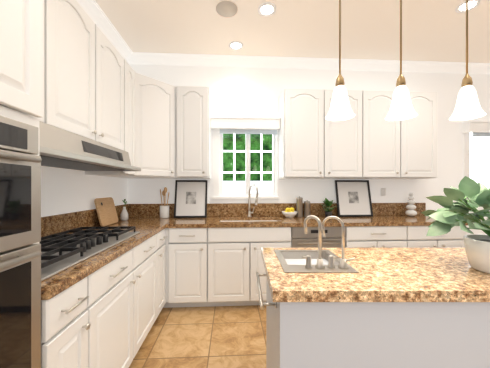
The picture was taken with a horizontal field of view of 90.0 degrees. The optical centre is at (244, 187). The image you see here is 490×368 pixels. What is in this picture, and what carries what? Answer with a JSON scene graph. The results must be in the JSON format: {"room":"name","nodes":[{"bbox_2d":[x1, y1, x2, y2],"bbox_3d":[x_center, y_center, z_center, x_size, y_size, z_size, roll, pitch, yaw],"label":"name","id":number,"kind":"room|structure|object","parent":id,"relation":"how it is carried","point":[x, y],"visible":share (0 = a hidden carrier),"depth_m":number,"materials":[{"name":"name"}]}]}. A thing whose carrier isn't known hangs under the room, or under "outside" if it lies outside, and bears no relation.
{"room":"kitchen","nodes":[
{"label":"kitchen","id":0,"kind":"room"},
{"bbox_2d":[41,59,127,216],"bbox_3d":[-1.378,-0.195,0.277,0.100,2.950,5.910,0,0,-3],"label":"wall","id":1,"kind":"structure","parent":0,"point":[63,191],"depth_m":2.05,"materials":[{"name":"white paint"}]},
{"bbox_2d":[56,0,127,151],"bbox_3d":[-1.235,-0.752,1.732,0.348,0.855,0.940,0,0,-3],"label":"upper cabinet","id":2,"kind":"object","parent":1,"relation":"attached to","point":[92,75],"depth_m":1.63,"materials":[{"name":"white paint"}]},
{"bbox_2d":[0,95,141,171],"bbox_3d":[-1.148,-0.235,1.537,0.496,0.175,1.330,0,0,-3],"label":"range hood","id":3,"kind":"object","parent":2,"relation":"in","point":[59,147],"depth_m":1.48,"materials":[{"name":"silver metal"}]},
{"bbox_2d":[56,204,127,235],"bbox_3d":[-1.413,0.285,1.981,0.019,0.170,2.257,0,0,-3],"label":"backsplash","id":4,"kind":"structure","parent":1,"relation":"attached to","point":[73,221],"depth_m":2.03,"materials":[{"name":"brown stone"}]},
{"bbox_2d":[76,0,131,59],"bbox_3d":[-1.270,-1.621,0.173,0.100,0.095,5.670,0,0,-3],"label":"crown molding","id":5,"kind":"structure","parent":1,"relation":"attached to","point":[96,14],"depth_m":2.46,"materials":[{"name":"white paint"}]},
{"bbox_2d":[80,64,135,175],"bbox_3d":[-1.269,-0.650,2.331,0.348,1.060,0.260,0,0,-3],"label":"upper cabinet","id":6,"kind":"object","parent":1,"relation":"attached to","point":[93,163],"depth_m":2.19,"materials":[{"name":"white paint"}]},
{"bbox_2d":[105,176,175,178],"bbox_3d":[-1.141,-0.650,2.798,0.658,1.060,0.658,0,0,-3],"label":"upper cabinet","id":7,"kind":"object","parent":1,"relation":"attached to","point":[128,177],"depth_m":2.80,"materials":[{"name":"white paint"}]},
{"bbox_2d":[136,73,175,175],"bbox_3d":[-0.971,-0.650,2.648,0.345,1.038,0.346,0,0,-3],"label":"upper cabinet","id":8,"kind":"object","parent":0,"relation":"attached to","point":[155,99],"depth_m":2.64,"materials":[{"name":"white paint"}]},
{"bbox_2d":[129,305,265,367],"bbox_3d":[1.922,1.330,0.465,6.710,0.100,5.910,0,0,-3],"label":"floor","id":9,"kind":"structure","parent":0,"point":[211,337],"depth_m":2.07,"materials":[{"name":"tile"}]},
{"bbox_2d":[0,0,55,367],"bbox_3d":[-1.010,0.050,0.456,0.652,2.460,0.825,0,0,-3],"label":"tall cabinet","id":10,"kind":"object","parent":9,"relation":"on","point":[27,27],"depth_m":0.80,"materials":[{"name":"white paint"}]},
{"bbox_2d":[56,272,95,367],"bbox_3d":[-1.048,0.845,1.007,0.638,0.870,0.270,0,0,-3],"label":"base cabinet","id":11,"kind":"object","parent":9,"relation":"on","point":[82,289],"depth_m":1.07,"materials":[{"name":"white paint"}]},
{"bbox_2d":[96,232,159,367],"bbox_3d":[-1.086,0.845,1.671,0.638,0.870,1.060,0,0,-3],"label":"base cabinet","id":12,"kind":"object","parent":9,"relation":"on","point":[128,286],"depth_m":1.58,"materials":[{"name":"white paint"}]},
{"bbox_2d":[56,216,175,291],"bbox_3d":[-1.100,0.390,1.999,0.648,0.040,2.258,0,0,-3],"label":"countertop","id":13,"kind":"structure","parent":12,"relation":"on","point":[78,254],"depth_m":1.50,"materials":[{"name":"brown stone"}]},
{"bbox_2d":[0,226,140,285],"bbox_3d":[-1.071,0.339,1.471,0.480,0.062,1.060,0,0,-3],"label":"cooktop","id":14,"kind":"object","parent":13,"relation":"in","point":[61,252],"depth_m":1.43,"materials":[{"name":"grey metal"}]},
{"bbox_2d":[94,197,117,226],"bbox_3d":[-1.383,0.233,2.455,0.084,0.271,0.340,0,0,-3],"label":"cutting board","id":15,"kind":"object","parent":13,"relation":"on","point":[106,211],"visible":0.98,"depth_m":2.42,"materials":[{"name":"brown wood"}]},
{"bbox_2d":[120,199,127,220],"bbox_3d":[-1.369,0.244,2.787,0.087,0.250,0.082,0,0,-3],"label":"vase","id":16,"kind":"object","parent":13,"relation":"on","point":[124,215],"visible":1,"depth_m":2.76,"materials":[{"name":"white ceramic"}]},
{"bbox_2d":[160,187,168,217],"bbox_3d":[-0.994,0.178,3.028,0.112,0.381,0.111,0,0,-3],"label":"utensil crock","id":17,"kind":"object","parent":13,"relation":"on","point":[164,210],"visible":1,"depth_m":2.99,"materials":[{"name":"white ceramic"}]},
{"bbox_2d":[174,180,207,217],"bbox_3d":[-0.676,0.134,3.068,0.400,0.469,0.122,0,0,-3],"label":"picture frame","id":18,"kind":"object","parent":13,"relation":"on","point":[190,201],"visible":0.98,"depth_m":3.06,"materials":[{"name":"black"}]},
{"bbox_2d":[160,228,167,311],"bbox_3d":[-1.113,0.845,2.365,0.663,0.870,0.330,0,0,-3],"label":"base cabinet","id":19,"kind":"object","parent":9,"relation":"on","point":[163,231],"depth_m":2.46,"materials":[{"name":"white paint"}]},
{"bbox_2d":[168,228,207,307],"bbox_3d":[-0.640,0.845,2.837,0.465,0.870,0.638,0,0,-3],"label":"base cabinet","id":20,"kind":"object","parent":9,"relation":"on","point":[187,247],"depth_m":2.52,"materials":[{"name":"white paint"}]},
{"bbox_2d":[208,224,291,305],"bbox_3d":[0.033,0.845,2.876,0.885,0.870,0.638,0,0,-3],"label":"base cabinet","id":21,"kind":"object","parent":9,"relation":"on","point":[234,254],"depth_m":2.55,"materials":[{"name":"white paint"}]},
{"bbox_2d":[168,216,467,227],"bbox_3d":[0.820,0.390,2.915,3.290,0.040,0.648,0,0,-3],"label":"countertop","id":22,"kind":"structure","parent":21,"relation":"on","point":[211,221],"depth_m":2.79,"materials":[{"name":"brown stone"}]},
{"bbox_2d":[248,184,259,215],"bbox_3d":[0.096,0.159,3.058,0.127,0.422,0.210,0,0,-3],"label":"faucet","id":23,"kind":"object","parent":22,"relation":"on","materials":[{"name":"silver metal"}]},
{"bbox_2d":[282,207,297,217],"bbox_3d":[0.560,0.306,3.077,0.200,0.126,0.200,0,0,-3],"label":"lemon bowl","id":24,"kind":"object","parent":22,"relation":"on","point":[289,213],"visible":1,"depth_m":3.03,"materials":[{"name":"white ceramic"}]},
{"bbox_2d":[296,196,302,216],"bbox_3d":[0.697,0.238,3.135,0.082,0.262,0.082,0,0,-3],"label":"canister","id":25,"kind":"object","parent":22,"relation":"on","point":[299,204],"visible":1,"depth_m":3.10,"materials":[{"name":"grey"}]},
{"bbox_2d":[304,200,309,216],"bbox_3d":[0.797,0.263,3.141,0.082,0.212,0.082,0,0,-3],"label":"canister","id":26,"kind":"object","parent":22,"relation":"on","point":[306,208],"visible":0.88,"depth_m":3.11,"materials":[{"name":"grey"}]},
{"bbox_2d":[321,198,335,216],"bbox_3d":[1.068,0.245,3.089,0.233,0.247,0.207,0,0,-3],"label":"plant","id":27,"kind":"object","parent":22,"relation":"on","point":[328,203],"visible":1,"depth_m":3.06,"materials":[{"name":"green plant"}]},
{"bbox_2d":[335,180,372,216],"bbox_3d":[1.413,0.133,3.187,0.455,0.472,0.122,0,0,-3],"label":"picture frame","id":28,"kind":"object","parent":22,"relation":"on","point":[353,198],"visible":0.98,"depth_m":3.19,"materials":[{"name":"black"}]},
{"bbox_2d":[405,193,416,215],"bbox_3d":[2.162,0.216,3.188,0.132,0.306,0.132,0,0,-3],"label":"sculpture","id":29,"kind":"object","parent":22,"relation":"on","point":[411,207],"visible":1,"depth_m":3.16,"materials":[{"name":"white ceramic"}]},
{"bbox_2d":[292,224,347,247],"bbox_3d":[0.770,0.845,2.918,0.590,0.870,0.638,0,0,-3],"label":"dishwasher","id":30,"kind":"object","parent":9,"relation":"on","point":[333,232],"depth_m":2.60,"materials":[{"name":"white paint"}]},
{"bbox_2d":[256,272,489,367],"bbox_3d":[1.192,0.845,1.198,2.284,0.870,0.704,0,0,-3],"label":"kitchen island","id":31,"kind":"object","parent":9,"relation":"on","point":[361,343],"depth_m":0.91,"materials":[{"name":"white paint"}]},
{"bbox_2d":[261,248,489,322],"bbox_3d":[1.225,0.390,1.200,2.283,0.040,0.768,0,0,-3],"label":"island countertop","id":32,"kind":"structure","parent":31,"relation":"on","point":[394,283],"depth_m":0.91,"materials":[{"name":"beige stone"}]},
{"bbox_2d":[268,248,363,274],"bbox_3d":[0.335,0.445,1.260,0.347,0.158,0.404,0,0,-3],"label":"sink","id":33,"kind":"object","parent":32,"relation":"in","point":[291,260],"depth_m":1.14,"materials":[{"name":"silver metal"}]},
{"bbox_2d":[304,215,355,266],"bbox_3d":[0.389,0.247,1.144,0.226,0.238,0.081,0,0,-3],"label":"faucet","id":34,"kind":"object","parent":32,"relation":"on","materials":[{"name":"silver metal"}]},
{"bbox_2d":[421,176,489,273],"bbox_3d":[1.079,0.158,1.090,0.474,0.422,0.435,0,0,-3],"label":"potted plant","id":35,"kind":"object","parent":32,"relation":"on","point":[449,216],"visible":1,"depth_m":1.09,"materials":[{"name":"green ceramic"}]},
{"bbox_2d":[348,224,407,247],"bbox_3d":[1.404,0.845,2.954,0.680,0.870,0.638,0,0,-3],"label":"base cabinet","id":36,"kind":"object","parent":9,"relation":"on","point":[359,235],"depth_m":2.64,"materials":[{"name":"white paint"}]},
{"bbox_2d":[408,224,467,247],"bbox_3d":[2.088,0.845,2.993,0.690,0.870,0.638,0,0,-3],"label":"base cabinet","id":37,"kind":"object","parent":9,"relation":"on","point":[417,238],"depth_m":2.67,"materials":[{"name":"white paint"}]},
{"bbox_2d":[95,0,489,62],"bbox_3d":[1.922,-1.720,0.465,6.710,0.100,5.910,0,0,-3],"label":"ceiling","id":38,"kind":"structure","parent":0,"point":[433,30],"depth_m":2.56,"materials":[{"name":"beige paint"}]},
{"bbox_2d":[216,1,237,16],"bbox_3d":[-0.169,-1.665,2.284,0.199,0.009,0.199,0,0,42],"label":"ceiling speaker","id":39,"kind":"object","parent":38,"relation":"in","point":[230,9],"depth_m":2.28,"materials":[{"name":"white paint"}]},
{"bbox_2d":[229,41,242,49],"bbox_3d":[-0.105,-1.664,2.864,0.169,0.011,0.169,0,0,-9],"label":"recessed light","id":40,"kind":"object","parent":38,"relation":"in","point":[234,45],"depth_m":2.86,"materials":[{"name":"white paint"}]},
{"bbox_2d":[258,2,275,16],"bbox_3d":[0.205,-1.664,2.285,0.169,0.011,0.169,0,0,-12],"label":"recessed light","id":41,"kind":"object","parent":38,"relation":"in","point":[266,9],"depth_m":2.28,"materials":[{"name":"white paint"}]},
{"bbox_2d":[325,0,354,120],"bbox_3d":[0.461,-1.007,1.190,0.134,1.324,0.134,0,0,-3],"label":"pendant light","id":42,"kind":"object","parent":38,"relation":"hanging from","point":[340,108],"visible":1,"depth_m":1.17,"materials":[{"name":"white glass"}]},
{"bbox_2d":[385,0,417,120],"bbox_3d":[0.757,-1.007,1.190,0.134,1.324,0.134,0,0,-3],"label":"pendant light","id":43,"kind":"object","parent":38,"relation":"hanging from","point":[401,107],"visible":1,"depth_m":1.17,"materials":[{"name":"white glass"}]},
{"bbox_2d":[449,0,485,120],"bbox_3d":[1.078,-1.007,1.190,0.134,1.324,0.134,0,0,-3],"label":"pendant light","id":44,"kind":"object","parent":38,"relation":"hanging from","point":[467,107],"visible":1,"depth_m":1.18,"materials":[{"name":"white glass"}]},
{"bbox_2d":[455,0,480,12],"bbox_3d":[2.033,-1.664,2.237,0.169,0.011,0.169,0,0,-9],"label":"recessed light","id":45,"kind":"object","parent":38,"relation":"in","point":[461,8],"depth_m":2.24,"materials":[{"name":"white paint"}]},
{"bbox_2d":[128,64,489,234],"bbox_3d":[1.756,-0.195,3.356,6.510,2.950,0.120,0,0,-3],"label":"wall","id":46,"kind":"structure","parent":0,"point":[245,92],"depth_m":3.25,"materials":[{"name":"white paint"}]},
{"bbox_2d":[176,86,210,178],"bbox_3d":[-0.624,-0.650,2.983,0.395,1.060,0.348,0,0,-3],"label":"upper cabinet","id":47,"kind":"object","parent":46,"relation":"attached to","point":[193,103],"depth_m":2.81,"materials":[{"name":"white paint"}]},
{"bbox_2d":[211,117,279,202],"bbox_3d":[0.003,-0.350,3.190,0.873,1.090,0.247,0,0,-3],"label":"window","id":48,"kind":"structure","parent":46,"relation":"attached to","point":[221,126],"depth_m":3.16,"materials":[{"name":"white paint"}]},
{"bbox_2d":[128,204,425,215],"bbox_3d":[0.489,0.285,3.211,3.918,0.170,0.019,0,0,-3],"label":"backsplash","id":49,"kind":"structure","parent":46,"relation":"attached to","point":[133,209],"depth_m":3.19,"materials":[{"name":"brown stone"}]},
{"bbox_2d":[127,52,489,73],"bbox_3d":[1.763,-1.621,3.244,6.510,0.095,0.100,0,0,-3],"label":"crown molding","id":50,"kind":"structure","parent":46,"relation":"attached to","point":[137,58],"depth_m":3.19,"materials":[{"name":"white paint"}]},
{"bbox_2d":[279,88,363,178],"bbox_3d":[0.925,-0.650,3.072,0.948,1.060,0.348,0,0,-3],"label":"upper cabinet","id":51,"kind":"object","parent":46,"relation":"attached to","point":[311,146],"depth_m":2.90,"materials":[{"name":"white paint"}]},
{"bbox_2d":[381,188,385,195],"bbox_3d":[1.859,0.052,3.296,0.070,0.115,0.008,0,0,-3],"label":"electrical outlet plate","id":52,"kind":"object","parent":46,"relation":"attached to","point":[383,191],"visible":0.5,"depth_m":3.28,"materials":[{"name":"white plastic"}]},
{"bbox_2d":[364,90,437,178],"bbox_3d":[1.871,-0.650,3.126,0.947,1.060,0.348,0,0,-3],"label":"upper cabinet","id":53,"kind":"object","parent":46,"relation":"attached to","point":[407,148],"depth_m":2.95,"materials":[{"name":"white paint"}]},
{"bbox_2d":[462,121,489,199],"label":"window","id":54,"kind":"structure","parent":46,"relation":"in","point":[479,129],"depth_m":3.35,"materials":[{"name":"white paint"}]},
{"label":"outside","id":55,"kind":"structure","parent":0,"visible":0},
{"bbox_2d":[223,134,271,193],"bbox_3d":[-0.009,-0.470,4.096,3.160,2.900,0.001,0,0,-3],"label":"trees","id":56,"kind":"object","parent":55,"point":[254,158],"depth_m":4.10,"materials":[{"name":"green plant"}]}
]}

